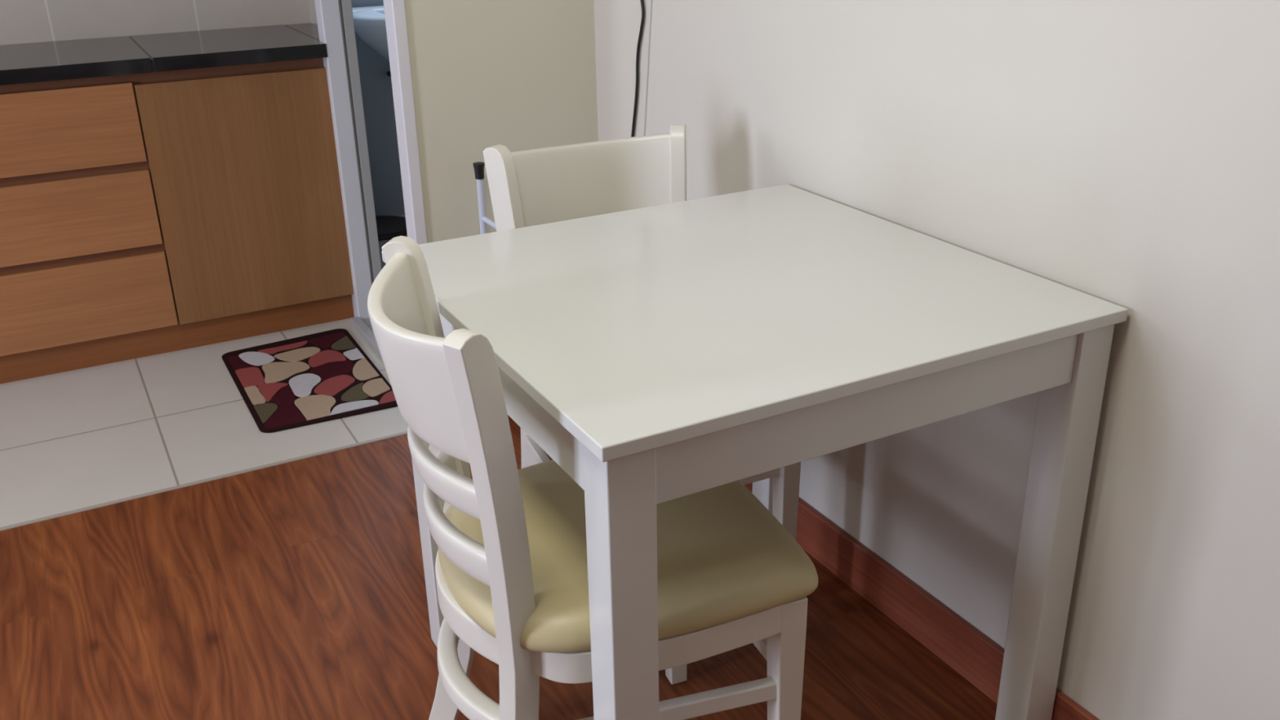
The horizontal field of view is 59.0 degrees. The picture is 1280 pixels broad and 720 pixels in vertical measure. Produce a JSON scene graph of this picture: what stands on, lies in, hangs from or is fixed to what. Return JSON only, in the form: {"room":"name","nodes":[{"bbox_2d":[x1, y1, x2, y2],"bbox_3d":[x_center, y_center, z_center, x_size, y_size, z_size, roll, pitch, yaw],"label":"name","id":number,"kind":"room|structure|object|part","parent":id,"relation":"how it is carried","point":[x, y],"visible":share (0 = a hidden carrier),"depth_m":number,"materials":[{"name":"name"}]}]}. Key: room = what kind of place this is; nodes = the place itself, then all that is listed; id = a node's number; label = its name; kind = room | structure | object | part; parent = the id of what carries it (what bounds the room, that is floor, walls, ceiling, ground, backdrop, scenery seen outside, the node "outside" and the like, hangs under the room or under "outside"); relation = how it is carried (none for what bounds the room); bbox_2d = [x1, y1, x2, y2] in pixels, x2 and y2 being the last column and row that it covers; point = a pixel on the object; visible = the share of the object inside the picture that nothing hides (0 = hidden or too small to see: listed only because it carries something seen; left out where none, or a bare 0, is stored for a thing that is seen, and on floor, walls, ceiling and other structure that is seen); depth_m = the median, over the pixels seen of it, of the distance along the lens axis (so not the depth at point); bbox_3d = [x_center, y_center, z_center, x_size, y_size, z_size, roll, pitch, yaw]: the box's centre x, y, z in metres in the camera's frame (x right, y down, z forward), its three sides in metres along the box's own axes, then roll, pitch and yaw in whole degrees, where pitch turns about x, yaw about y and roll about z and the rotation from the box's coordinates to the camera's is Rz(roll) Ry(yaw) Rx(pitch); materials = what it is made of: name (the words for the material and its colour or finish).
{"room":"dining room","nodes":[
{"label":"dining room","id":0,"kind":"room"},
{"bbox_2d":[0,0,311,44],"bbox_3d":[-2.391,-1.238,2.965,3.160,2.600,0.100,-13,26,-26],"label":"wall","id":1,"kind":"structure","parent":0,"point":[21,21],"depth_m":3.47,"materials":[{"name":"grey tile"}]},
{"bbox_2d":[0,318,408,527],"bbox_3d":[-2.135,0.249,2.862,3.120,0.061,1.420,-13,26,-26],"label":"floor tile","id":2,"kind":"structure","parent":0,"point":[79,438],"depth_m":2.90,"materials":[{"name":"white tile"}]},
{"bbox_2d":[0,74,182,383],"bbox_3d":[-1.827,-0.407,3.256,0.768,0.822,0.517,-13,26,-26],"label":"base cabinet","id":3,"kind":"object","parent":2,"relation":"on","point":[85,282],"visible":0.99,"depth_m":3.12,"materials":[{"name":"brown laminate"}]},
{"bbox_3d":[-1.714,-0.578,2.946,0.764,0.215,0.022,-13,26,-26],"label":"drawer","id":4,"kind":"part","parent":3,"relation":"part of","materials":[{"name":"brown wood"}]},
{"bbox_3d":[-1.710,-0.358,3.041,0.764,0.214,0.022,-13,26,-26],"label":"drawer","id":5,"kind":"part","parent":3,"relation":"part of","materials":[{"name":"brown wood"}]},
{"bbox_3d":[-1.706,-0.133,3.137,0.764,0.224,0.022,-13,26,-26],"label":"drawer","id":6,"kind":"part","parent":3,"relation":"part of","materials":[{"name":"brown wood"}]},
{"bbox_2d":[0,22,327,85],"bbox_3d":[-2.108,-0.734,2.938,2.631,0.038,0.554,-13,26,-26],"label":"countertop","id":7,"kind":"structure","parent":3,"relation":"on","point":[55,60],"depth_m":3.17,"materials":[{"name":"black stone"}]},
{"bbox_2d":[130,57,354,349],"bbox_3d":[-1.257,-0.538,3.537,0.530,0.822,0.517,-13,26,-26],"label":"base cabinet","id":8,"kind":"object","parent":2,"relation":"on","point":[242,159],"visible":0.94,"depth_m":3.31,"materials":[{"name":"brown laminate"}]},
{"bbox_2d":[222,328,397,432],"bbox_3d":[-0.939,0.045,3.196,0.379,0.008,0.635,-13,26,-26],"label":"floor mat","id":9,"kind":"object","parent":2,"relation":"on","point":[323,376],"visible":0.99,"depth_m":3.15,"materials":[{"name":"multicoloured fabric"}]},
{"bbox_2d":[308,0,317,25],"bbox_3d":[-0.970,-1.434,3.360,0.014,2.600,0.481,-13,26,-26],"label":"wall","id":10,"kind":"structure","parent":0,"point":[311,2],"depth_m":3.67,"materials":[{"name":"white paint"}]},
{"bbox_2d":[351,0,404,216],"bbox_3d":[-0.677,-1.770,4.206,1.340,2.660,0.639,-13,26,-26],"label":"wall","id":11,"kind":"structure","parent":0,"point":[375,84],"depth_m":4.60,"materials":[{"name":"paint"}]},
{"bbox_2d":[351,5,391,76],"bbox_3d":[-0.822,-1.149,4.327,0.560,0.373,0.514,-13,26,-26],"label":"washbasin","id":12,"kind":"object","parent":11,"relation":"attached to","point":[369,22],"visible":0.09,"depth_m":4.10,"materials":[{"name":"white ceramic"}]},
{"bbox_2d":[378,214,407,269],"bbox_3d":[-0.346,-0.334,4.157,1.380,0.048,2.070,-13,26,-26],"label":"floor","id":13,"kind":"structure","parent":0,"point":[382,242],"depth_m":4.38,"materials":[{"name":"tile"}]},
{"bbox_2d":[375,215,407,240],"bbox_3d":[-1.060,-0.534,4.566,0.304,0.022,0.304,-13,26,-26],"label":"mat","id":14,"kind":"object","parent":13,"relation":"on","point":[388,227],"visible":0.39,"depth_m":4.55,"materials":[{"name":"brown plastic"}]},
{"bbox_2d":[0,415,996,719],"bbox_3d":[-0.322,1.344,0.236,3.593,0.060,5.311,-13,26,-26],"label":"floor","id":15,"kind":"structure","parent":0,"point":[294,590],"depth_m":2.13,"materials":[{"name":"wood"}]},
{"bbox_2d":[0,431,407,530],"bbox_3d":[-1.807,0.464,2.270,2.898,0.005,0.012,-13,26,-26],"label":"trim","id":16,"kind":"structure","parent":15,"relation":"on","point":[274,464],"depth_m":2.65,"materials":[{"name":"grey metal"}]},
{"bbox_2d":[472,161,496,234],"bbox_3d":[-0.219,-0.141,2.752,0.267,0.678,0.227,-13,26,-26],"label":"tube rack","id":17,"kind":"object","parent":15,"relation":"on","point":[478,166],"visible":0.23,"depth_m":2.67,"materials":[{"name":"white metal"}]},
{"bbox_2d":[367,235,817,719],"bbox_3d":[-0.069,0.266,1.575,0.523,0.854,0.452,-10,25,-20],"label":"dining chair","id":18,"kind":"object","parent":15,"relation":"on","point":[511,564],"visible":0.94,"depth_m":1.42,"materials":[{"name":"beige paint"}]},
{"bbox_3d":[-0.270,-0.004,1.375,0.102,0.160,0.362,-10,25,-20],"label":"backrest","id":19,"kind":"part","parent":18,"relation":"part of","materials":[{"name":"beige paint"}]},
{"bbox_3d":[-0.303,0.240,1.647,0.116,0.854,0.076,3,24,10],"label":"leg","id":20,"kind":"part","parent":18,"relation":"part of","materials":[{"name":"beige paint"}]},
{"bbox_3d":[-0.234,0.314,1.524,0.072,0.048,0.314,-10,25,-20],"label":"seat rail","id":21,"kind":"part","parent":18,"relation":"part of","materials":[{"name":"beige paint"}]},
{"bbox_3d":[-0.187,0.354,1.377,0.076,0.854,0.116,15,28,33],"label":"leg","id":22,"kind":"part","parent":18,"relation":"part of","materials":[{"name":"beige paint"}]},
{"bbox_3d":[-0.043,0.237,1.574,0.466,0.056,0.452,-10,25,-20],"label":"seat","id":23,"kind":"part","parent":18,"relation":"part of","materials":[{"name":"beige leather"}]},
{"bbox_3d":[0.036,0.354,1.428,0.357,0.045,0.057,-7,24,-13],"label":"seat rail","id":24,"kind":"part","parent":18,"relation":"part of","materials":[{"name":"beige paint"}]},
{"bbox_3d":[0.054,0.361,1.893,0.041,0.424,0.041,-10,25,-20],"label":"leg","id":25,"kind":"part","parent":18,"relation":"part of","materials":[{"name":"beige paint"}]},
{"bbox_3d":[0.196,0.500,1.564,0.041,0.424,0.041,-10,25,-20],"label":"leg","id":26,"kind":"part","parent":18,"relation":"part of","materials":[{"name":"beige paint"}]},
{"bbox_2d":[483,124,800,540],"bbox_3d":[-0.001,0.043,2.092,0.452,0.854,0.523,-12,26,-24],"label":"dining chair","id":27,"kind":"object","parent":15,"relation":"on","point":[527,188],"visible":0.08,"depth_m":2.14,"materials":[{"name":"beige paint"}]},
{"bbox_3d":[-0.226,0.007,2.185,0.116,0.854,0.076,13,27,29],"label":"leg","id":28,"kind":"part","parent":27,"relation":"part of","materials":[{"name":"beige paint"}]},
{"bbox_3d":[-0.099,-0.334,2.135,0.362,0.160,0.102,-12,26,-24],"label":"backrest","id":29,"kind":"part","parent":27,"relation":"part of","materials":[{"name":"beige paint"}]},
{"bbox_3d":[0.057,-0.052,2.312,0.076,0.854,0.116,1,23,6],"label":"leg","id":30,"kind":"part","parent":27,"relation":"part of","materials":[{"name":"beige paint"}]},
{"bbox_3d":[0.266,0.276,2.084,0.041,0.424,0.041,-12,26,-24],"label":"leg","id":31,"kind":"part","parent":27,"relation":"part of","materials":[{"name":"beige paint"}]},
{"bbox_2d":[382,184,1128,719],"bbox_3d":[0.126,0.223,1.800,0.786,0.750,0.781,-13,26,-26],"label":"dining table","id":32,"kind":"object","parent":15,"relation":"on","point":[660,353],"visible":0.78,"depth_m":1.49,"materials":[{"name":"white paint"}]},
{"bbox_3d":[-0.351,0.184,1.935,0.060,0.732,0.060,-13,26,-26],"label":"leg","id":33,"kind":"part","parent":32,"relation":"part of","materials":[{"name":"white paint"}]},
{"bbox_3d":[-0.017,0.422,1.367,0.060,0.732,0.060,-13,26,-26],"label":"leg","id":34,"kind":"part","parent":32,"relation":"part of","materials":[{"name":"white paint"}]},
{"bbox_3d":[0.269,0.041,2.240,0.060,0.732,0.060,-13,26,-26],"label":"leg","id":35,"kind":"part","parent":32,"relation":"part of","materials":[{"name":"white paint"}]},
{"bbox_3d":[0.604,0.279,1.672,0.060,0.732,0.060,-13,26,-26],"label":"leg","id":36,"kind":"part","parent":32,"relation":"part of","materials":[{"name":"white paint"}]},
{"bbox_2d":[404,0,598,243],"bbox_3d":[-0.339,-1.085,2.520,0.465,2.600,0.080,-13,26,-26],"label":"wall","id":37,"kind":"structure","parent":0,"point":[517,75],"depth_m":2.67,"materials":[{"name":"beige paint"}]},
{"bbox_2d":[593,0,1279,719],"bbox_3d":[1.174,-0.215,0.506,0.100,2.660,5.380,-13,26,-26],"label":"wall","id":38,"kind":"structure","parent":0,"point":[1126,153],"depth_m":1.60,"materials":[{"name":"beige paint"}]},
{"bbox_2d":[631,0,644,137],"bbox_3d":[-0.018,-0.520,2.639,0.023,1.242,0.105,-13,26,-26],"label":"cord","id":39,"kind":"object","parent":38,"relation":"hanging from","point":[642,1],"visible":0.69,"depth_m":2.56,"materials":[{"name":"plastic"}]},
{"bbox_2d":[643,0,652,135],"bbox_3d":[0.010,-0.511,2.614,0.004,1.241,0.174,-13,26,-26],"label":"cord","id":40,"kind":"object","parent":38,"relation":"attached to","point":[651,5],"visible":0.38,"depth_m":2.53,"materials":[{"name":"white plastic"}]},
{"bbox_2d":[744,482,1099,719],"bbox_3d":[1.140,0.912,0.970,0.013,0.104,5.200,-13,26,-26],"label":"baseboard","id":41,"kind":"structure","parent":38,"relation":"attached to","point":[963,647],"depth_m":2.06,"materials":[{"name":"brown wood"}]},
{"bbox_3d":[-0.698,-2.168,2.398,0.100,0.500,0.840,-13,26,-26],"label":"wall","id":42,"kind":"structure","parent":0,"visible":0},
{"bbox_2d":[314,0,427,359],"bbox_3d":[-0.687,-0.956,2.870,0.162,2.100,0.908,-13,26,-26],"label":"door frame","id":43,"kind":"structure","parent":42,"relation":"in","point":[335,18],"depth_m":3.30,"materials":[{"name":"white paint"}]}
]}

